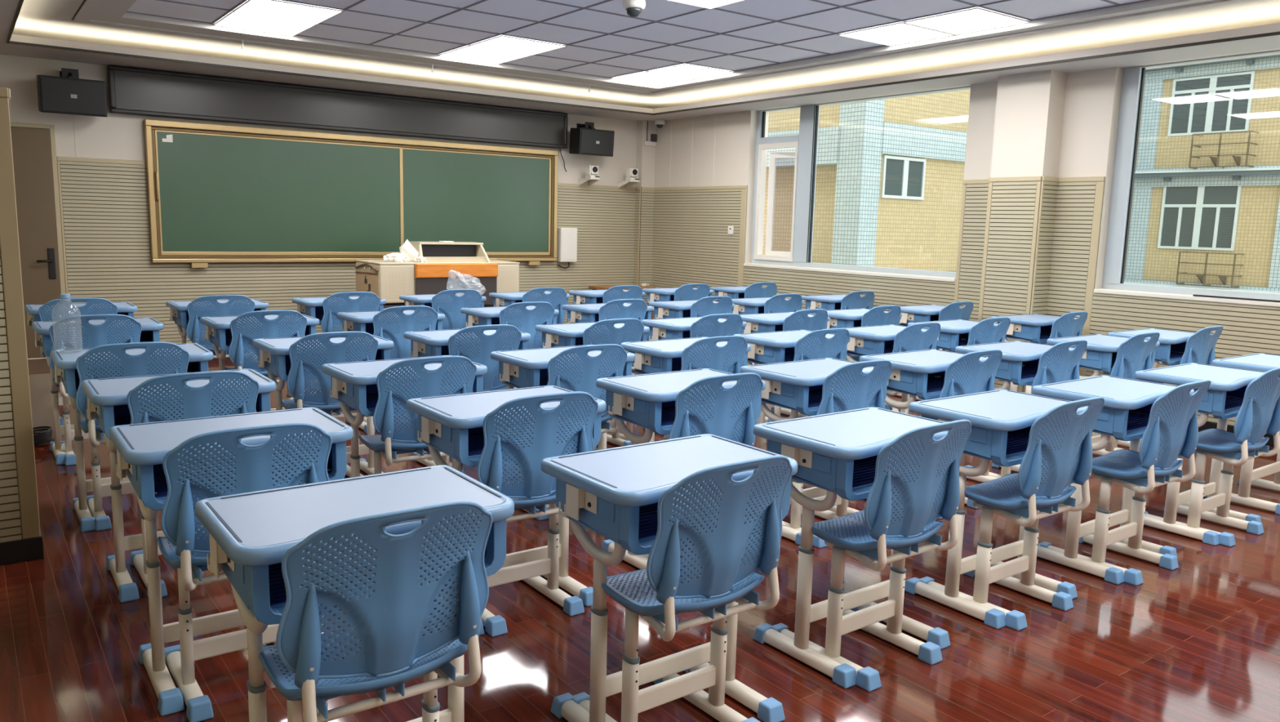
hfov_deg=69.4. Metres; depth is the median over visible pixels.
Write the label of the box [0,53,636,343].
wall
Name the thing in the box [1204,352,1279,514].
school desk
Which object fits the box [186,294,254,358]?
chair
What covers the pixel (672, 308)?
school desk
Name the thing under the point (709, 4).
recessed light
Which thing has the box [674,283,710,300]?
chair
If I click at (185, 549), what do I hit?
chair
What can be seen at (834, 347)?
chair
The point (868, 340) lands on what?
school desk
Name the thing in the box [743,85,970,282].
window
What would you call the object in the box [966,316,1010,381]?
chair
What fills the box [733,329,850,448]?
school desk
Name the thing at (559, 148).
cable
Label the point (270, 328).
chair
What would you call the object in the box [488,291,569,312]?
school desk
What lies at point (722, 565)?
chair
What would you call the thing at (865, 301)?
chair
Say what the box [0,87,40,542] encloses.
wall pillar
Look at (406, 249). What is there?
sheet
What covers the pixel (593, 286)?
school desk
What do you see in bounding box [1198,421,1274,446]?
baseboard
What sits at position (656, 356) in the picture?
school desk
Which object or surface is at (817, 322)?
chair
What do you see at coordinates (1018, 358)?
school desk
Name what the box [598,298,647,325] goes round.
chair
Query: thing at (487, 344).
chair
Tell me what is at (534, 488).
chair
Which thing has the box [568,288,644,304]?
school desk
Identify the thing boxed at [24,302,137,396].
school desk
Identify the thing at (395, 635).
chair
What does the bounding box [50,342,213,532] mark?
school desk
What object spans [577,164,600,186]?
camera
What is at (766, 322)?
school desk
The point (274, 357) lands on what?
school desk
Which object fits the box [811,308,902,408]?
school desk
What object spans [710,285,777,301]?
school desk
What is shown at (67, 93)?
wall speaker
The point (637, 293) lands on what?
chair
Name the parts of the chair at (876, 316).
backrest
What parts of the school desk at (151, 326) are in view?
leg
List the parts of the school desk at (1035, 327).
leg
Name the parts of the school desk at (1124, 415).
leg, leg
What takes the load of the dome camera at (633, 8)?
attached to the ceiling
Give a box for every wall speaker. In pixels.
[36,67,106,116]
[568,121,614,156]
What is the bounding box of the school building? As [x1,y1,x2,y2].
[762,53,1279,293]
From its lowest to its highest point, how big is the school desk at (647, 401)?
0.739 m
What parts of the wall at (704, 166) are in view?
slat panel, panel trim, slat panel, panel trim, slat panel, slat panel, panel trim, slat panel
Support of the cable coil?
on the floor
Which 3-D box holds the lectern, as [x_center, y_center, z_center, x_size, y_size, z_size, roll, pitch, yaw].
[-1.915,-0.566,8.839,1.415,1.150,0.665,-5,11,-36]
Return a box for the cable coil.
[32,426,53,445]
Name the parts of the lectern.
brown trim, panel, board, lid handle, lid, panel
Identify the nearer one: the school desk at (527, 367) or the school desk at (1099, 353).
the school desk at (527, 367)
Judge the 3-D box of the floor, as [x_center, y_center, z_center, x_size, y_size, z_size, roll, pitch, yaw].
[0.716,0.799,4.553,8.200,0.150,13.180,-5,11,-36]
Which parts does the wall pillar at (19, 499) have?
panel trim, slat panel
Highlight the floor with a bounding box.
[0,337,1279,721]
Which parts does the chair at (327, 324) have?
backrest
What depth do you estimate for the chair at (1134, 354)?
5.39 m
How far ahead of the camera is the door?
7.78 m
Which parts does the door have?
handle, lock plate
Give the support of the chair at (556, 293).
on the floor
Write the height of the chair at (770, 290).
0.816 m
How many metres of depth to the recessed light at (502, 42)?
7.56 m
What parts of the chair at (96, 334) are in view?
leg, backrest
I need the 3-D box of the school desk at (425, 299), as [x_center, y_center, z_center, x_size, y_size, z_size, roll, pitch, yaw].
[-1.611,-0.166,7.603,0.610,0.739,0.419,-5,11,-36]
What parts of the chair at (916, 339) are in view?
leg, backrest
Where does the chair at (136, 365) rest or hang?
on the floor
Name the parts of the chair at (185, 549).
seat, leg, seat, backrest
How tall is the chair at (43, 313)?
0.816 m
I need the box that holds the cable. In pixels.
[559,148,566,172]
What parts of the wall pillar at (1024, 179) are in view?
slat panel, panel trim, slat panel, panel trim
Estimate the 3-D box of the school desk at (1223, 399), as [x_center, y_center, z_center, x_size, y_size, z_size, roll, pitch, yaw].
[2.675,0.420,4.416,0.610,0.739,0.419,-5,11,-36]
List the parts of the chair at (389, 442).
leg, seat, seat, backrest, leg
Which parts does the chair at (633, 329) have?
backrest, leg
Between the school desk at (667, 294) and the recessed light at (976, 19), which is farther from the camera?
the school desk at (667, 294)
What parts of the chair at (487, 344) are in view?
backrest, seat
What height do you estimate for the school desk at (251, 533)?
0.739 m
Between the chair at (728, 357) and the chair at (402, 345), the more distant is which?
the chair at (402, 345)
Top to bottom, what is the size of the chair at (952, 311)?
0.816 m
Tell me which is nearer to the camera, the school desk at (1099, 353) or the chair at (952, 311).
the school desk at (1099, 353)
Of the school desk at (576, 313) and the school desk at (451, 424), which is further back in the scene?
the school desk at (576, 313)
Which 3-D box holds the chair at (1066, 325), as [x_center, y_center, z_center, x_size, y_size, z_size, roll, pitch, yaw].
[3.007,0.014,6.921,0.447,0.816,0.506,-5,10,-36]
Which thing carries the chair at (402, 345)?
on the floor
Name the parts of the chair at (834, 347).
leg, backrest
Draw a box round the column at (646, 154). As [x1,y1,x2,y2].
[633,120,656,304]
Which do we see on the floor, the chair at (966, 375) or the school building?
the chair at (966, 375)
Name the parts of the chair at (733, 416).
backrest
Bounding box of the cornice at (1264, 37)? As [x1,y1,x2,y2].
[0,0,1279,121]
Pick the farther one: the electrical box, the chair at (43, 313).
the electrical box
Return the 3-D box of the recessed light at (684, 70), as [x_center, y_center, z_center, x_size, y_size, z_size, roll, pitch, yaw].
[0.468,-2.709,8.668,0.594,0.008,0.578,-5,11,-36]
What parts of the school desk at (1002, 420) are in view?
leg, leg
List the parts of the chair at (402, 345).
backrest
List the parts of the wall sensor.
plate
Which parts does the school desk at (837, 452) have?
leg, leg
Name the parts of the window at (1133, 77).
sill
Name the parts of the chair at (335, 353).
seat, backrest, seat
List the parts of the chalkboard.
board handle, board panel, board panel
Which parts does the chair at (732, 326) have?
backrest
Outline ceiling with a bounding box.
[12,0,1279,108]
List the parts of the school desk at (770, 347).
leg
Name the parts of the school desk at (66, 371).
leg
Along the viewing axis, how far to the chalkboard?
9.17 m
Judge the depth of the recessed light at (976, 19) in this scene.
6.28 m
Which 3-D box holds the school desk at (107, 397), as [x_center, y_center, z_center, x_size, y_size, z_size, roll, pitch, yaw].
[-1.730,0.442,3.521,0.610,0.739,0.419,-5,10,-36]
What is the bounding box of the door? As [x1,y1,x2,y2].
[10,122,65,358]
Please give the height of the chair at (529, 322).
0.816 m
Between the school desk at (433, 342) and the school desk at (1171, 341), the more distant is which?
the school desk at (1171, 341)
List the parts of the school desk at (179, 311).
leg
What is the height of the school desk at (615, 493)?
0.739 m
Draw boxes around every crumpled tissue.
[383,252,407,262]
[413,256,427,262]
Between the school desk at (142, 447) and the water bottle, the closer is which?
the school desk at (142, 447)
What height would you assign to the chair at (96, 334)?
0.816 m
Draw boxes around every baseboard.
[0,528,44,564]
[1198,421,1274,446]
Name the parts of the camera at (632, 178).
yoke arm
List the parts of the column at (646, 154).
slat panel, panel trim, slat panel, panel trim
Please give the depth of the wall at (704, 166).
7.86 m
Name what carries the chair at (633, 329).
on the floor
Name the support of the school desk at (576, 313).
on the floor
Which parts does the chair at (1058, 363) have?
leg, backrest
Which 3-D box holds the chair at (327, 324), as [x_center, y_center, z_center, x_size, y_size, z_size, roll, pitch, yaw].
[-2.249,-0.138,7.048,0.447,0.816,0.506,-5,10,-35]
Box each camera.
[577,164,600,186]
[617,167,639,187]
[622,0,645,17]
[654,119,665,128]
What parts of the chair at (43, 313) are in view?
backrest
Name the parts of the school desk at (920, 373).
leg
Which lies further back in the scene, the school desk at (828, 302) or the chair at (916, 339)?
the school desk at (828, 302)
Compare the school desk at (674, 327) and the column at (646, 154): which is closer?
the school desk at (674, 327)
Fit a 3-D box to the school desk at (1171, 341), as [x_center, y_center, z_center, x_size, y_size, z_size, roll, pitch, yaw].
[3.408,0.184,6.118,0.610,0.739,0.419,-5,11,-36]
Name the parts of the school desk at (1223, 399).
leg, leg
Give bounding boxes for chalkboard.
[143,119,558,267]
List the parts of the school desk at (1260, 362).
leg, leg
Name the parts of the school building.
pane, pane, pane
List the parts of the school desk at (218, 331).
leg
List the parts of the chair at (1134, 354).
leg, backrest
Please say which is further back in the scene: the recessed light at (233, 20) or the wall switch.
the wall switch
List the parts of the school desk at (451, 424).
leg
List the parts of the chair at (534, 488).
seat, seat, backrest, leg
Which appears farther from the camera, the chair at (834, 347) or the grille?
the grille
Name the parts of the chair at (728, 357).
backrest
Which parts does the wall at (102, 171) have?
panel trim, slat panel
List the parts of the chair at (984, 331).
backrest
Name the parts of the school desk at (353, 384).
leg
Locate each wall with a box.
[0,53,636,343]
[651,48,1279,434]
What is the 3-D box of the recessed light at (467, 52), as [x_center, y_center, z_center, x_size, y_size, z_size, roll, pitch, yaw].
[-1.360,-2.665,8.063,0.594,0.008,0.578,-5,11,-36]
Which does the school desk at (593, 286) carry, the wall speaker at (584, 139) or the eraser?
the eraser
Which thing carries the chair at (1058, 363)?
on the floor
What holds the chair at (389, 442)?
on the floor
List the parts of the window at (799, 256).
casement frame, sash, sill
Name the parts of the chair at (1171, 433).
leg, leg, seat, seat, backrest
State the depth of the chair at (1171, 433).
3.74 m
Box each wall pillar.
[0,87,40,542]
[977,69,1066,391]
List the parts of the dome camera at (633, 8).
dome glass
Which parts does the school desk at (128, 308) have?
leg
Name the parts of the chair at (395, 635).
leg, seat, backrest, seat, leg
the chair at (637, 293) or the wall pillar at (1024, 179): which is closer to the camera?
the wall pillar at (1024, 179)
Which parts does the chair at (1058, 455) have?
leg, seat, seat, leg, backrest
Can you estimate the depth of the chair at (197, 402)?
3.26 m
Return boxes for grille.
[580,128,613,155]
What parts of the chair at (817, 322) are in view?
leg, backrest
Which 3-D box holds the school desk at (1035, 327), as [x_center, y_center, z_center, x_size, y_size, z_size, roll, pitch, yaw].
[2.994,0.036,7.035,0.610,0.739,0.419,-5,10,-36]
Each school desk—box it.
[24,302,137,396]
[31,317,164,465]
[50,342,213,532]
[81,368,275,602]
[108,407,353,715]
[165,298,269,359]
[194,464,514,721]
[200,313,319,410]
[252,333,393,475]
[292,296,386,394]
[321,355,487,477]
[337,310,444,433]
[399,293,486,312]
[404,328,530,466]
[406,385,606,635]
[460,305,559,388]
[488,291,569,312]
[490,344,635,519]
[535,321,649,439]
[541,433,797,721]
[561,302,653,374]
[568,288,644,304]
[588,284,655,337]
[595,368,765,568]
[620,336,751,442]
[641,316,746,428]
[642,287,713,311]
[648,299,733,319]
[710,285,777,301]
[731,297,804,314]
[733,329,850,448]
[739,311,829,422]
[740,357,891,545]
[752,406,950,688]
[801,293,875,314]
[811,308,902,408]
[832,324,939,413]
[859,349,987,499]
[886,304,963,400]
[904,389,1088,628]
[907,319,999,351]
[955,340,1074,482]
[991,313,1077,392]
[1031,375,1194,584]
[1046,333,1159,450]
[1107,328,1195,446]
[1134,362,1266,545]
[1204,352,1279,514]
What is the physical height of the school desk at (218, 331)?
0.739 m
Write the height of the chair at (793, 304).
0.816 m
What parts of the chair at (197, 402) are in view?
leg, backrest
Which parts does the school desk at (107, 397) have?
leg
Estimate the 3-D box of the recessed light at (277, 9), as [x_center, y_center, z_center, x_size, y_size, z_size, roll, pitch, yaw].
[-2.485,-2.462,6.514,0.594,0.008,0.578,-5,11,-36]
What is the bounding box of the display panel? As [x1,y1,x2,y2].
[106,65,568,148]
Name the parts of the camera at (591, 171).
yoke arm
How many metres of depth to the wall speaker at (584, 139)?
10.55 m
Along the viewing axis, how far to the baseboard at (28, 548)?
3.60 m
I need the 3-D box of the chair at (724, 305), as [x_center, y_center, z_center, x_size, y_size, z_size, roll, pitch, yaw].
[0.450,-0.137,7.500,0.447,0.816,0.506,-5,11,-36]
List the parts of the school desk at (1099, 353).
leg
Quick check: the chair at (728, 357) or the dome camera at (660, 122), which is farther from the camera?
the dome camera at (660, 122)
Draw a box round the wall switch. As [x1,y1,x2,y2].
[728,225,733,234]
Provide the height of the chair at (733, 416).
0.816 m
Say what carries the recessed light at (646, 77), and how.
in the ceiling
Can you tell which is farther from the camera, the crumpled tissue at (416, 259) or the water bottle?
the crumpled tissue at (416, 259)
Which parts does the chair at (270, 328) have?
seat, backrest, leg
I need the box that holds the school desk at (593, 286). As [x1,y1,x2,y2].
[588,284,655,337]
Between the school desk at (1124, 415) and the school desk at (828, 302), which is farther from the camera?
the school desk at (828, 302)
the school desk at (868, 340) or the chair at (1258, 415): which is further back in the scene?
the school desk at (868, 340)
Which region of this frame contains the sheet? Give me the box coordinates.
[399,239,417,262]
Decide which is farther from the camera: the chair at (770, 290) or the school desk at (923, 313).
the chair at (770, 290)
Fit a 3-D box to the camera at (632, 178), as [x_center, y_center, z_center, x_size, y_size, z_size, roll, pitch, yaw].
[-0.132,-2.204,11.152,0.150,0.235,0.252,-5,11,-36]
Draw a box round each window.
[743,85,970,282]
[1093,49,1279,306]
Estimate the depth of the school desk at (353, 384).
3.87 m
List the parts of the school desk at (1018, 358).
leg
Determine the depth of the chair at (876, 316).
6.81 m
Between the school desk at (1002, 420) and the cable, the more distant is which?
the cable
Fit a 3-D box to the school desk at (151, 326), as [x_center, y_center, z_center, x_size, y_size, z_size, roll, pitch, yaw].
[-3.045,0.151,5.242,0.610,0.739,0.419,-5,11,-36]
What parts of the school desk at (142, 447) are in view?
leg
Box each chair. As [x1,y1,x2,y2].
[38,297,117,425]
[48,314,142,465]
[75,341,189,530]
[126,370,259,596]
[156,422,332,721]
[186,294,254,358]
[224,309,306,399]
[258,500,493,721]
[281,331,377,477]
[314,291,380,391]
[358,355,476,474]
[363,305,438,428]
[423,324,521,473]
[431,288,482,329]
[440,391,598,636]
[498,301,554,348]
[522,287,567,334]
[546,343,626,518]
[572,454,792,721]
[582,318,644,446]
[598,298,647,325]
[602,284,642,302]
[640,372,763,558]
[662,335,747,439]
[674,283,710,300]
[689,313,742,435]
[690,295,733,318]
[744,281,777,297]
[751,293,802,364]
[764,308,828,417]
[772,419,971,691]
[773,328,849,416]
[782,359,892,547]
[831,290,874,333]
[845,305,901,409]
[886,322,940,413]
[920,349,1002,519]
[920,396,1104,630]
[936,301,973,351]
[964,339,1087,477]
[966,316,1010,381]
[1025,311,1087,393]
[1038,379,1210,585]
[1091,331,1159,455]
[1144,367,1279,546]
[1179,325,1222,364]
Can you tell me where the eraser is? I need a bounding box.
[641,283,648,286]
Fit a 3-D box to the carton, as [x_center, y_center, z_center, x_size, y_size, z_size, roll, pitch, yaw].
[-3.676,0.217,5.489,0.340,0.503,0.320,-5,11,-36]
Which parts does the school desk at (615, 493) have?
leg, leg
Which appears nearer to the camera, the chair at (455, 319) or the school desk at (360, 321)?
the school desk at (360, 321)
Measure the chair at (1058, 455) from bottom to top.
0.816 m
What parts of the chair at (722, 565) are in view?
leg, seat, seat, leg, backrest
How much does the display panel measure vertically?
0.395 m
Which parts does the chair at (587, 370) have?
backrest, seat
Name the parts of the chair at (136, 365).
seat, leg, seat, backrest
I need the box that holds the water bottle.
[51,293,82,352]
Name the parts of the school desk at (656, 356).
leg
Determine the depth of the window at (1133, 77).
6.89 m
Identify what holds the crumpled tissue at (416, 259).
on the lectern
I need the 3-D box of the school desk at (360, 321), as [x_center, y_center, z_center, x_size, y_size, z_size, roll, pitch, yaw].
[-1.640,0.052,6.144,0.610,0.739,0.419,-5,11,-36]
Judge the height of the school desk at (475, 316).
0.739 m
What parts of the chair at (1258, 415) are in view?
leg, leg, seat, seat, backrest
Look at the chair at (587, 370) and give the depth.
4.24 m
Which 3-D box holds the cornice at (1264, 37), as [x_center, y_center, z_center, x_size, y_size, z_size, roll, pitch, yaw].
[0.783,-1.861,4.155,7.600,0.070,12.580,-5,11,-36]
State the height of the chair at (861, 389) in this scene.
0.816 m
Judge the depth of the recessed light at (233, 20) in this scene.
6.97 m
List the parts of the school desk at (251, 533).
leg, leg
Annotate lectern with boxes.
[355,240,519,328]
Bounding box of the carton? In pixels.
[27,357,54,438]
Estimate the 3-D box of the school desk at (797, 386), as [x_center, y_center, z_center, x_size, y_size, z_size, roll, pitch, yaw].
[0.803,0.395,4.264,0.610,0.739,0.419,-5,11,-36]
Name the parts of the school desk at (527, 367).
leg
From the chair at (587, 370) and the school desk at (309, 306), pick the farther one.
the school desk at (309, 306)
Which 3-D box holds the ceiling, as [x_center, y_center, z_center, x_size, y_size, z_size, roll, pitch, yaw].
[0.787,-2.017,4.131,7.600,0.084,12.580,-5,11,-36]
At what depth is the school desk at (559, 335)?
5.53 m
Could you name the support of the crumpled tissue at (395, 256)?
on the lectern
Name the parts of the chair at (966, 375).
backrest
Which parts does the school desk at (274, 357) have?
leg, leg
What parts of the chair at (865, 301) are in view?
backrest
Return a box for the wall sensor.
[644,120,657,146]
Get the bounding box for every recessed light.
[213,11,315,35]
[232,0,342,24]
[438,45,528,63]
[468,35,566,55]
[610,71,693,84]
[645,63,734,79]
[667,0,743,8]
[837,22,954,45]
[903,7,1029,34]
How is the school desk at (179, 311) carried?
on the floor
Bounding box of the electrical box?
[557,227,577,268]
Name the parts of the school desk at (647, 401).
leg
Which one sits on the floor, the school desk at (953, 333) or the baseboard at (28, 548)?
the school desk at (953, 333)
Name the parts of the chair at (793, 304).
backrest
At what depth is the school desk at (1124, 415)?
3.81 m
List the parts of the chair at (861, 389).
leg, leg, backrest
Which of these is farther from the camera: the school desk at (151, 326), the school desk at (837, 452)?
the school desk at (151, 326)
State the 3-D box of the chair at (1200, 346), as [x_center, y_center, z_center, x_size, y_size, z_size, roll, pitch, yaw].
[3.471,0.151,6.083,0.447,0.816,0.506,-5,10,-36]
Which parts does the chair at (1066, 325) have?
leg, backrest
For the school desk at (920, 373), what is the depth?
4.49 m
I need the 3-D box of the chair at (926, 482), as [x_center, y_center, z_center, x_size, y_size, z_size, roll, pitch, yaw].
[0.732,0.550,2.953,0.447,0.816,0.506,-5,11,-36]
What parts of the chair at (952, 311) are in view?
backrest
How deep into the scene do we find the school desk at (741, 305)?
7.84 m
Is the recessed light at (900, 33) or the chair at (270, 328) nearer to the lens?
the chair at (270, 328)
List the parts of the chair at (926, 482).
leg, seat, leg, seat, backrest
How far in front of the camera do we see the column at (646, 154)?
11.37 m
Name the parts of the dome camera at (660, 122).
dome glass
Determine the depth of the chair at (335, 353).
4.47 m
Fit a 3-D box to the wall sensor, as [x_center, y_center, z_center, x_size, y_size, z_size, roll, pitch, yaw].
[0.136,-2.764,11.239,0.170,0.290,0.064,-5,11,-36]
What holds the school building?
on the ground
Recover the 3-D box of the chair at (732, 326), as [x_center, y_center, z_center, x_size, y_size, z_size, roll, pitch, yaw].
[0.373,0.072,6.088,0.447,0.816,0.506,-5,11,-36]

